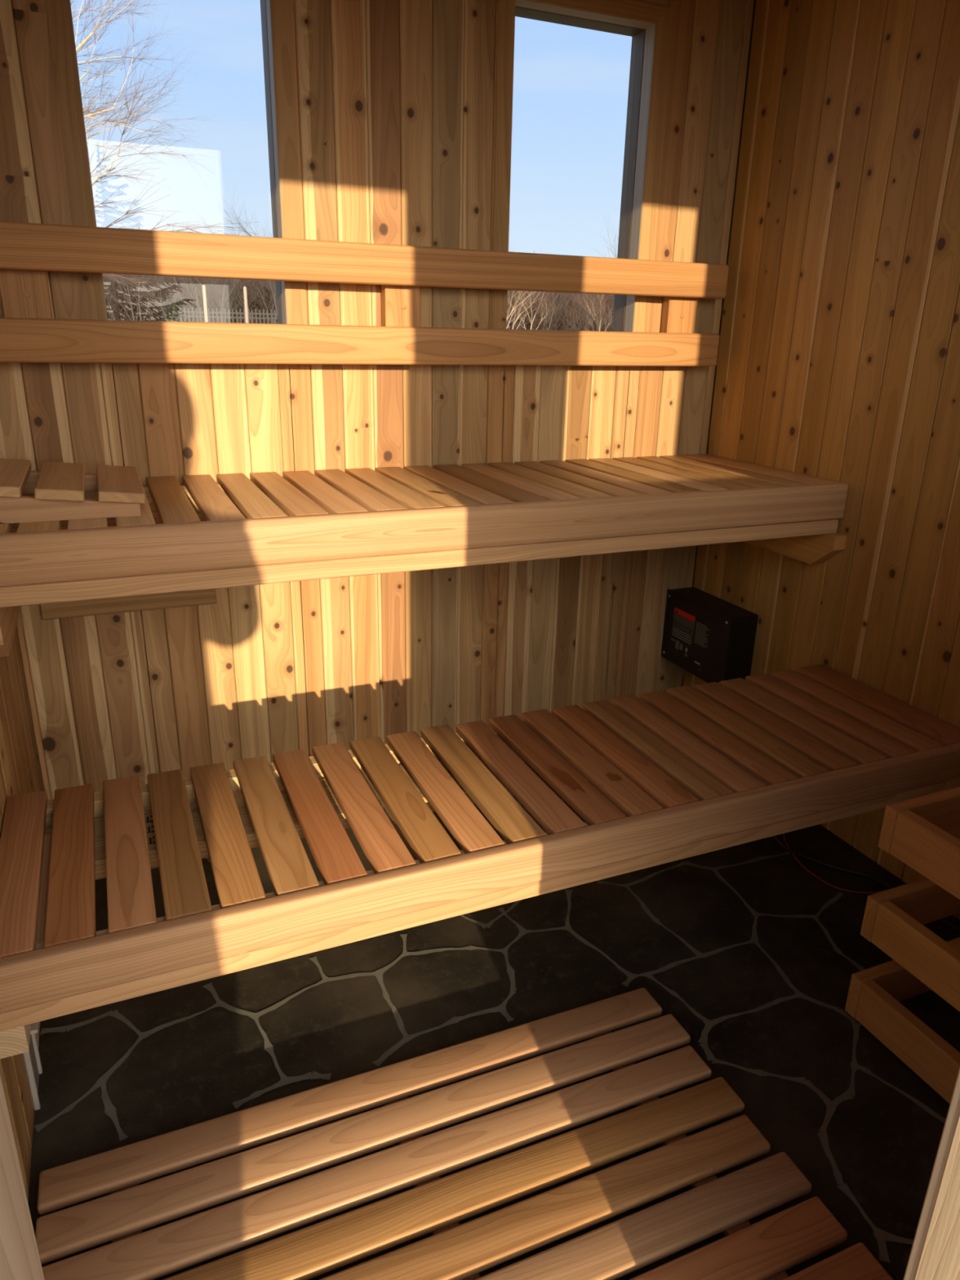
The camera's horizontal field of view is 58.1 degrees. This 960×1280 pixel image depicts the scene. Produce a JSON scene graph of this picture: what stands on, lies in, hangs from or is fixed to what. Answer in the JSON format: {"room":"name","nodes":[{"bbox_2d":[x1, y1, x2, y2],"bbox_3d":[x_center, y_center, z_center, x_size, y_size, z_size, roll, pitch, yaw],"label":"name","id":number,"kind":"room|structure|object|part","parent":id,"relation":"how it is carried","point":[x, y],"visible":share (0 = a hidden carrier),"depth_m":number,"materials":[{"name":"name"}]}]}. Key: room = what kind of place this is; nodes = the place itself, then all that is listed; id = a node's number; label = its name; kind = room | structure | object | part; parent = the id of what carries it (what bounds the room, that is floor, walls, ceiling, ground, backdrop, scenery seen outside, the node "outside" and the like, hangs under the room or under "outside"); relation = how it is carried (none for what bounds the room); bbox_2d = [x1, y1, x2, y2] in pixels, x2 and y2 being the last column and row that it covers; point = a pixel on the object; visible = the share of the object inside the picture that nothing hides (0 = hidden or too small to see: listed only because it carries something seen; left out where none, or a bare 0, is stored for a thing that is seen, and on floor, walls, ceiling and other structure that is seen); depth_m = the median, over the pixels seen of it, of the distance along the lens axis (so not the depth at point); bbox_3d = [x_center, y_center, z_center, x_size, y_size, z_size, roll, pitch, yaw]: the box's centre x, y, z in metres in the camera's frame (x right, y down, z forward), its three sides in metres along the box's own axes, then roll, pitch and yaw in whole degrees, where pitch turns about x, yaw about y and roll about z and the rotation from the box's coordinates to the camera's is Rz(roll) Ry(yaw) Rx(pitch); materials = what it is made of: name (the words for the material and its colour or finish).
{"room":"sauna","nodes":[
{"label":"sauna","id":0,"kind":"room"},
{"bbox_2d":[0,627,44,1204],"bbox_3d":[-0.744,-0.182,1.011,0.100,2.130,2.077,-7,21,-22],"label":"wall","id":1,"kind":"structure","parent":0,"point":[20,768],"depth_m":1.67,"materials":[{"name":"brown wood"}]},
{"bbox_2d":[0,605,21,657],"bbox_3d":[-0.942,-0.092,1.710,0.039,0.094,0.586,-7,21,-22],"label":"cleat","id":2,"kind":"object","parent":1,"relation":"attached to","point":[9,616],"visible":0.3,"depth_m":1.54,"materials":[{"name":"brown wood"}]},
{"bbox_2d":[0,1023,31,1058],"bbox_3d":[-0.748,0.477,1.411,0.040,0.048,0.500,-7,21,-22],"label":"cleat","id":3,"kind":"object","parent":1,"relation":"attached to","point":[15,1041],"visible":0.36,"depth_m":1.20,"materials":[{"name":"brown wood"}]},
{"bbox_2d":[23,1022,42,1110],"bbox_3d":[-0.712,0.662,1.390,0.050,0.283,0.240,-7,21,-22],"label":"air vent","id":4,"kind":"object","parent":1,"relation":"in","point":[32,1058],"visible":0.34,"depth_m":1.45,"materials":[{"name":"grey plastic"}]},
{"bbox_3d":[-0.760,0.654,1.444,0.004,0.260,0.072,-7,21,-22],"label":"panel","id":5,"kind":"part","parent":4,"relation":"part of","materials":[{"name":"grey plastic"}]},
{"bbox_2d":[0,664,959,1031],"bbox_3d":[0.120,0.300,1.727,1.912,0.106,0.498,-7,21,-22],"label":"bench","id":6,"kind":"object","parent":1,"relation":"attached to","point":[656,778],"visible":1,"depth_m":1.54,"materials":[{"name":"brown wood"}]},
{"bbox_3d":[0.028,0.239,1.922,1.900,0.086,0.038,-7,21,-22],"label":"frame rail","id":7,"kind":"part","parent":6,"relation":"part of","materials":[{"name":"brown wood"}]},
{"bbox_3d":[0.196,0.373,1.554,1.900,0.086,0.035,-7,21,-22],"label":"frame rail","id":8,"kind":"part","parent":6,"relation":"part of","materials":[{"name":"brown wood"}]},
{"bbox_3d":[0.205,0.408,1.540,1.900,0.031,0.030,-7,21,-22],"label":"frame rail","id":9,"kind":"part","parent":6,"relation":"part of","materials":[{"name":"brown wood"}]},
{"bbox_2d":[0,0,755,799],"bbox_3d":[-0.210,-0.614,2.255,2.116,2.130,0.105,-7,21,-22],"label":"wall","id":10,"kind":"structure","parent":0,"point":[395,100],"depth_m":2.19,"materials":[{"name":"brown wood"}]},
{"bbox_2d":[40,588,217,620],"bbox_3d":[-0.841,-0.113,2.078,0.393,0.089,0.020,-7,21,-22],"label":"cleat","id":11,"kind":"object","parent":10,"relation":"attached to","point":[203,597],"visible":0.42,"depth_m":2.07,"materials":[{"name":"brown wood"}]},
{"bbox_2d":[45,0,305,324],"bbox_3d":[-0.647,-1.073,1.886,0.478,0.820,0.108,-7,21,-22],"label":"window","id":12,"kind":"structure","parent":10,"relation":"in","point":[276,15],"depth_m":1.86,"materials":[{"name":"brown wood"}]},
{"bbox_2d":[0,221,728,366],"bbox_3d":[-0.178,-0.806,2.091,1.837,0.266,0.074,-7,21,-22],"label":"backrest","id":13,"kind":"object","parent":10,"relation":"attached to","point":[29,332],"visible":1,"depth_m":1.99,"materials":[{"name":"orange wood"}]},
{"bbox_3d":[-0.175,-0.717,2.105,1.831,0.087,0.040,-7,21,-22],"label":"rail","id":14,"kind":"part","parent":13,"relation":"part of","materials":[{"name":"orange wood"}]},
{"bbox_3d":[-0.169,-0.885,2.046,1.837,0.086,0.040,-7,21,-22],"label":"rail","id":15,"kind":"part","parent":13,"relation":"part of","materials":[{"name":"orange wood"}]},
{"bbox_2d":[0,453,848,608],"bbox_3d":[-0.082,-0.306,2.033,1.913,0.125,0.569,-7,21,-22],"label":"bench","id":16,"kind":"object","parent":10,"relation":"attached to","point":[200,532],"visible":0.92,"depth_m":1.80,"materials":[{"name":"brown wood"}]},
{"bbox_2d":[0,458,145,523],"bbox_3d":[-0.810,-0.299,1.677,0.284,0.072,0.349,-7,21,-22],"label":"headrest cover","id":17,"kind":"object","parent":16,"relation":"on","point":[59,489],"visible":1,"depth_m":1.57,"materials":[{"name":"brown wood"}]},
{"bbox_3d":[-0.189,-0.380,2.262,1.900,0.106,0.038,-7,21,-22],"label":"frame rail","id":18,"kind":"part","parent":16,"relation":"part of","materials":[{"name":"brown wood"}]},
{"bbox_3d":[0.018,-0.181,1.819,1.900,0.036,0.030,-7,21,-22],"label":"frame rail","id":19,"kind":"part","parent":16,"relation":"part of","materials":[{"name":"brown wood"}]},
{"bbox_2d":[490,0,672,332],"bbox_3d":[0.232,-1.183,2.246,0.473,0.820,0.108,-7,21,-22],"label":"window","id":20,"kind":"structure","parent":10,"relation":"in","point":[631,18],"depth_m":2.19,"materials":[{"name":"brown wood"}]},
{"bbox_2d":[28,762,959,1279],"bbox_3d":[0.157,0.724,1.765,2.116,0.052,2.075,-7,21,-22],"label":"floor","id":21,"kind":"structure","parent":0,"point":[754,955],"depth_m":1.67,"materials":[{"name":"stone"}]},
{"bbox_2d":[35,987,893,1279],"bbox_3d":[-0.019,0.883,1.184,1.095,0.034,0.783,-7,21,-22],"label":"mat","id":22,"kind":"object","parent":21,"relation":"on","point":[765,1249],"visible":0.91,"depth_m":1.31,"materials":[{"name":"brown wood"}]},
{"bbox_2d":[782,833,885,893],"bbox_3d":[0.926,0.589,2.110,0.174,0.003,0.801,-7,21,-22],"label":"wire","id":23,"kind":"object","parent":21,"relation":"on","point":[798,861],"visible":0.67,"depth_m":2.10,"materials":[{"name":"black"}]},
{"bbox_2d":[772,835,959,933],"bbox_3d":[0.874,0.538,2.241,0.164,0.009,0.902,-7,21,-22],"label":"cable","id":24,"kind":"object","parent":21,"relation":"on","point":[890,886],"visible":0.62,"depth_m":2.15,"materials":[{"name":"black plastic"}]},
{"bbox_2d":[844,786,959,1104],"bbox_3d":[1.063,0.588,1.429,0.468,0.469,0.648,-7,21,-22],"label":"guard","id":25,"kind":"object","parent":21,"relation":"on","point":[918,832],"visible":1,"depth_m":1.55,"materials":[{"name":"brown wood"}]},
{"bbox_3d":[0.937,0.663,1.760,0.468,0.088,0.025,-7,21,-22],"label":"guard rail","id":26,"kind":"part","parent":25,"relation":"part of","materials":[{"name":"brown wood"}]},
{"bbox_3d":[0.857,0.787,1.408,0.025,0.087,0.598,-7,21,-22],"label":"guard rail","id":27,"kind":"part","parent":25,"relation":"part of","materials":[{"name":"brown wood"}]},
{"bbox_3d":[0.940,0.494,1.700,0.468,0.088,0.025,-7,21,-22],"label":"guard rail","id":28,"kind":"part","parent":25,"relation":"part of","materials":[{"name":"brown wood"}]},
{"bbox_3d":[0.860,0.617,1.347,0.025,0.087,0.598,-7,21,-22],"label":"guard rail","id":29,"kind":"part","parent":25,"relation":"part of","materials":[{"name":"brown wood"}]},
{"bbox_3d":[0.944,0.312,1.635,0.468,0.087,0.025,-7,21,-22],"label":"guard rail","id":30,"kind":"part","parent":25,"relation":"part of","materials":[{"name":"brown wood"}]},
{"bbox_3d":[0.864,0.436,1.283,0.025,0.086,0.598,-7,21,-22],"label":"guard rail","id":31,"kind":"part","parent":25,"relation":"part of","materials":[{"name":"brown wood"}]},
{"bbox_3d":[1.012,0.533,1.572,0.442,0.067,0.026,-7,21,-22],"label":"cross rail","id":32,"kind":"part","parent":25,"relation":"part of","materials":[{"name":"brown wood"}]},
{"bbox_2d":[682,0,959,919],"bbox_3d":[1.121,-0.404,1.745,0.100,2.130,2.134,-7,21,-22],"label":"wall","id":33,"kind":"structure","parent":0,"point":[838,357],"depth_m":2.07,"materials":[{"name":"brown wood"}]},
{"bbox_2d":[661,586,758,684],"bbox_3d":[0.694,-0.010,2.639,0.101,0.226,0.312,-7,21,-22],"label":"box","id":34,"kind":"object","parent":33,"relation":"attached to","point":[711,637],"visible":0.96,"depth_m":2.57,"materials":[{"name":"black metal"}]},
{"bbox_2d":[680,669,685,686],"bbox_3d":[0.665,0.179,2.844,0.009,0.270,0.060,0,20,-4],"label":"cable","id":35,"kind":"object","parent":34,"relation":"attached to","point":[684,670],"visible":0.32,"depth_m":2.84,"materials":[{"name":"grey plastic"}]},
{"bbox_2d":[742,532,847,564],"bbox_3d":[0.782,-0.310,2.415,0.039,0.088,0.586,-7,21,-22],"label":"cleat","id":36,"kind":"object","parent":33,"relation":"attached to","point":[816,548],"visible":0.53,"depth_m":2.23,"materials":[{"name":"brown wood"}]},
{"bbox_3d":[0.569,0.013,0.543,2.116,2.130,0.090,-7,21,-22],"label":"wall","id":37,"kind":"structure","parent":0,"visible":0},
{"bbox_2d":[0,1075,44,1279],"bbox_3d":[-0.252,0.163,0.259,0.158,2.005,0.170,-7,21,-22],"label":"trim","id":38,"kind":"structure","parent":37,"relation":"attached to","point":[20,1259],"depth_m":0.38,"materials":[{"name":"brown wood"}]},
{"bbox_2d":[902,1067,959,1279],"bbox_3d":[0.394,0.070,0.485,0.066,2.055,0.116,-7,21,-22],"label":"trim","id":39,"kind":"structure","parent":37,"relation":"attached to","point":[935,1253],"depth_m":0.64,"materials":[{"name":"brown wood"}]},
{"label":"outside","id":40,"kind":"structure","parent":0,"visible":0},
{"label":"ground","id":41,"kind":"structure","parent":40,"visible":0},
{"bbox_2d":[102,274,122,319],"bbox_3d":[-14.225,-12.663,31.946,2.366,4.921,3.110,0,20,-3],"label":"bare tree","id":42,"kind":"object","parent":41,"relation":"on","point":[111,311],"visible":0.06,"depth_m":32.34,"materials":[{"name":"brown plant"}]},
{"bbox_2d":[103,274,145,320],"bbox_3d":[-13.209,-12.705,31.238,2.500,5.517,2.295,6,20,14],"label":"bare tree","id":43,"kind":"object","parent":41,"relation":"on","point":[127,286],"visible":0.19,"depth_m":31.31,"materials":[{"name":"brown plant"}]},
{"bbox_2d":[114,274,163,320],"bbox_3d":[-14.170,-14.015,35.680,2.386,4.962,3.136,5,20,11],"label":"bare tree","id":44,"kind":"object","parent":41,"relation":"on","point":[142,301],"visible":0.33,"depth_m":35.80,"materials":[{"name":"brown plant"}]},
{"bbox_2d":[115,198,178,321],"bbox_3d":[-12.070,-12.867,31.472,2.588,5.710,2.376,-11,23,-32],"label":"bare tree","id":45,"kind":"object","parent":41,"relation":"on","point":[160,304],"visible":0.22,"depth_m":31.84,"materials":[{"name":"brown plant"}]},
{"bbox_2d":[124,226,191,321],"bbox_3d":[-12.521,-13.926,34.920,2.582,5.371,3.394,-17,26,-41],"label":"bare tree","id":46,"kind":"object","parent":41,"relation":"on","point":[169,296],"visible":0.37,"depth_m":35.02,"materials":[{"name":"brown plant"}]},
{"bbox_2d":[70,0,257,302],"bbox_3d":[-4.492,-5.492,9.173,4.242,7.102,2.509,-1,20,-6],"label":"birch tree","id":47,"kind":"object","parent":41,"relation":"on","point":[91,114],"visible":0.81,"depth_m":9.13,"materials":[{"name":"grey plant"}]},
{"bbox_2d":[137,208,201,320],"bbox_3d":[-11.273,-12.944,31.382,2.393,5.946,3.074,4,20,7],"label":"bare tree","id":48,"kind":"object","parent":41,"relation":"on","point":[140,298],"visible":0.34,"depth_m":31.08,"materials":[{"name":"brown plant"}]},
{"bbox_2d":[153,275,193,321],"bbox_3d":[-13.902,-14.927,38.426,2.505,4.845,1.950,12,22,27],"label":"bare tree","id":49,"kind":"object","parent":41,"relation":"on","point":[165,300],"visible":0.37,"depth_m":37.86,"materials":[{"name":"grey plant"}]},
{"bbox_2d":[162,294,192,321],"bbox_3d":[-12.349,-12.803,35.747,2.792,2.792,2.749,12,22,27],"label":"evergreen tree","id":50,"kind":"object","parent":41,"relation":"on","point":[177,319],"visible":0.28,"depth_m":35.28,"materials":[{"name":"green plant"}]},
{"bbox_2d":[148,210,219,322],"bbox_3d":[-10.964,-12.919,31.841,2.540,5.605,2.332,6,20,13],"label":"bare tree","id":51,"kind":"object","parent":41,"relation":"on","point":[196,292],"visible":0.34,"depth_m":31.88,"materials":[{"name":"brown plant"}]},
{"bbox_2d":[202,284,208,322],"bbox_3d":[-7.799,-8.738,24.718,0.114,2.640,0.109,-7,21,-22],"label":"post","id":52,"kind":"object","parent":41,"relation":"on","point":[204,294],"visible":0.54,"depth_m":24.41,"materials":[{"name":"white wood"}]},
{"bbox_2d":[175,227,242,322],"bbox_3d":[-11.304,-14.343,35.885,2.519,5.557,2.312,11,22,25],"label":"bare tree","id":53,"kind":"object","parent":41,"relation":"on","point":[212,284],"visible":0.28,"depth_m":35.85,"materials":[{"name":"grey plant"}]},
{"bbox_2d":[198,279,242,323],"bbox_3d":[-11.355,-15.078,38.466,2.094,5.204,2.690,-14,25,-36],"label":"bare tree","id":54,"kind":"object","parent":41,"relation":"on","point":[233,305],"visible":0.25,"depth_m":39.05,"materials":[{"name":"grey plant"}]},
{"bbox_2d":[191,204,255,323],"bbox_3d":[-10.035,-14.248,34.684,2.997,6.234,3.939,-2,20,-8],"label":"bare tree","id":55,"kind":"object","parent":41,"relation":"on","point":[242,282],"visible":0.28,"depth_m":35.04,"materials":[{"name":"grey plant"}]},
{"bbox_2d":[199,207,249,322],"bbox_3d":[-9.848,-13.963,34.380,3.055,5.910,2.378,18,25,38],"label":"bare tree","id":56,"kind":"object","parent":41,"relation":"on","point":[223,296],"visible":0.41,"depth_m":33.65,"materials":[{"name":"grey plant"}]},
{"bbox_2d":[177,306,277,324],"bbox_3d":[-7.138,-10.417,30.224,6.350,2.130,0.050,-7,21,-22],"label":"fence","id":57,"kind":"object","parent":41,"relation":"on","point":[180,311],"visible":0.2,"depth_m":29.34,"materials":[{"name":"grey wood"}]},
{"bbox_3d":[-7.138,-10.599,30.169,6.350,1.510,0.029,-7,21,-22],"label":"fence rail","id":58,"kind":"part","parent":57,"relation":"part of","materials":[{"name":"grey wood"}]},
{"bbox_2d":[205,231,250,322],"bbox_3d":[-10.687,-15.009,37.598,3.593,5.685,2.733,-16,26,-39],"label":"bare tree","id":59,"kind":"object","parent":41,"relation":"on","point":[224,307],"visible":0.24,"depth_m":37.52,"materials":[{"name":"grey plant"}]},
{"bbox_2d":[212,180,275,292],"bbox_3d":[-10.340,-16.882,39.793,3.120,7.752,4.008,15,24,33],"label":"bare tree","id":60,"kind":"object","parent":41,"relation":"on","point":[228,180],"visible":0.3,"depth_m":39.08,"materials":[{"name":"grey plant"}]},
{"bbox_2d":[243,286,248,323],"bbox_3d":[-6.760,-8.868,25.143,0.114,2.640,0.109,-7,21,-22],"label":"post","id":61,"kind":"object","parent":41,"relation":"on","point":[245,295],"visible":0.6,"depth_m":24.84,"materials":[{"name":"white wood"}]},
{"bbox_2d":[240,230,276,302],"bbox_3d":[-9.402,-15.628,39.021,2.858,5.945,3.757,0,20,-4],"label":"bare tree","id":62,"kind":"object","parent":41,"relation":"on","point":[241,230],"visible":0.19,"depth_m":39.08,"materials":[{"name":"grey plant"}]},
{"bbox_2d":[241,280,276,322],"bbox_3d":[-8.483,-14.660,36.797,3.573,5.653,2.718,0,20,-3],"label":"bare tree","id":63,"kind":"object","parent":41,"relation":"on","point":[256,295],"visible":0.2,"depth_m":36.74,"materials":[{"name":"grey plant"}]},
{"bbox_2d":[244,234,277,324],"bbox_3d":[-8.044,-13.477,33.847,2.257,5.424,2.458,5,20,11],"label":"bare tree","id":64,"kind":"object","parent":41,"relation":"on","point":[273,295],"visible":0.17,"depth_m":33.45,"materials":[{"name":"grey plant"}]},
{"bbox_2d":[271,283,277,324],"bbox_3d":[-7.920,-14.593,37.046,2.166,5.382,2.782,2,20,3],"label":"bare tree","id":65,"kind":"object","parent":41,"relation":"on","point":[273,309],"visible":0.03,"depth_m":36.69,"materials":[{"name":"grey plant"}]},
{"bbox_2d":[102,251,614,331],"bbox_3d":[-5.868,-18.493,48.103,42.775,5.413,16.221,-6,21,-21],"label":"thicket","id":66,"kind":"object","parent":41,"relation":"on","point":[557,324],"visible":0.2,"depth_m":41.82,"materials":[{"name":"brown plant"}]},
{"bbox_2d":[509,296,523,328],"bbox_3d":[0.209,-14.230,37.523,3.803,4.702,2.356,18,25,38],"label":"bare tree","id":67,"kind":"object","parent":41,"relation":"on","point":[522,296],"visible":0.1,"depth_m":36.94,"materials":[{"name":"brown plant"}]},
{"bbox_2d":[506,247,546,328],"bbox_3d":[1.917,-15.799,40.883,2.923,5.469,3.024,-10,23,-29],"label":"bare tree","id":68,"kind":"object","parent":41,"relation":"on","point":[516,292],"visible":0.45,"depth_m":40.93,"materials":[{"name":"plant"}]},
{"bbox_2d":[506,290,547,328],"bbox_3d":[2.256,-16.609,43.735,2.722,5.092,2.816,-3,20,-12],"label":"bare tree","id":69,"kind":"object","parent":41,"relation":"on","point":[513,325],"visible":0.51,"depth_m":43.78,"materials":[{"name":"plant"}]},
{"bbox_2d":[506,292,551,328],"bbox_3d":[1.826,-17.159,44.837,2.691,5.371,4.344,-12,24,-33],"label":"bare tree","id":70,"kind":"object","parent":41,"relation":"on","point":[544,292],"visible":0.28,"depth_m":44.45,"materials":[{"name":"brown plant"}]},
{"bbox_2d":[511,290,559,329],"bbox_3d":[2.760,-16.732,43.958,2.776,5.193,2.872,14,23,32],"label":"bare tree","id":71,"kind":"object","parent":41,"relation":"on","point":[531,322],"visible":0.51,"depth_m":44.34,"materials":[{"name":"plant"}]},
{"bbox_2d":[529,252,568,329],"bbox_3d":[2.971,-14.717,38.337,2.597,5.182,4.191,4,20,8],"label":"bare tree","id":72,"kind":"object","parent":41,"relation":"on","point":[553,302],"visible":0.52,"depth_m":38.80,"materials":[{"name":"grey plant"}]},
{"bbox_2d":[557,293,595,330],"bbox_3d":[5.278,-16.605,45.326,2.073,4.136,3.345,10,22,24],"label":"bare tree","id":73,"kind":"object","parent":41,"relation":"on","point":[583,293],"visible":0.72,"depth_m":44.72,"materials":[{"name":"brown plant"}]},
{"bbox_2d":[562,293,608,330],"bbox_3d":[5.803,-16.779,44.798,3.245,4.839,2.294,19,26,41],"label":"bare tree","id":74,"kind":"object","parent":41,"relation":"on","point":[583,294],"visible":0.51,"depth_m":44.58,"materials":[{"name":"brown plant"}]},
{"bbox_2d":[567,293,613,331],"bbox_3d":[5.836,-15.133,40.235,3.886,4.805,2.408,10,21,22],"label":"bare tree","id":75,"kind":"object","parent":41,"relation":"on","point":[584,293],"visible":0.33,"depth_m":40.59,"materials":[{"name":"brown plant"}]},
{"bbox_2d":[573,293,608,331],"bbox_3d":[5.228,-14.007,37.332,3.092,4.610,2.185,-15,25,-38],"label":"bare tree","id":76,"kind":"object","parent":41,"relation":"on","point":[593,314],"visible":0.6,"depth_m":37.45,"materials":[{"name":"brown plant"}]},
{"bbox_2d":[574,293,613,331],"bbox_3d":[5.922,-16.354,43.809,2.604,4.708,2.516,-8,22,-24],"label":"bare tree","id":77,"kind":"object","parent":41,"relation":"on","point":[595,294],"visible":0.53,"depth_m":44.06,"materials":[{"name":"brown plant"}]},
{"bbox_2d":[593,294,613,328],"bbox_3d":[6.817,-14.927,39.207,3.452,5.148,2.440,19,26,41],"label":"bare tree","id":78,"kind":"object","parent":41,"relation":"on","point":[610,295],"visible":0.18,"depth_m":39.18,"materials":[{"name":"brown plant"}]},
{"bbox_2d":[591,206,618,257],"bbox_3d":[7.656,-18.849,45.941,3.812,8.043,5.393,-9,22,-26],"label":"bare tree","id":79,"kind":"object","parent":41,"relation":"on","point":[606,206],"visible":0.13,"depth_m":45.87,"materials":[{"name":"grey plant"}]}
]}

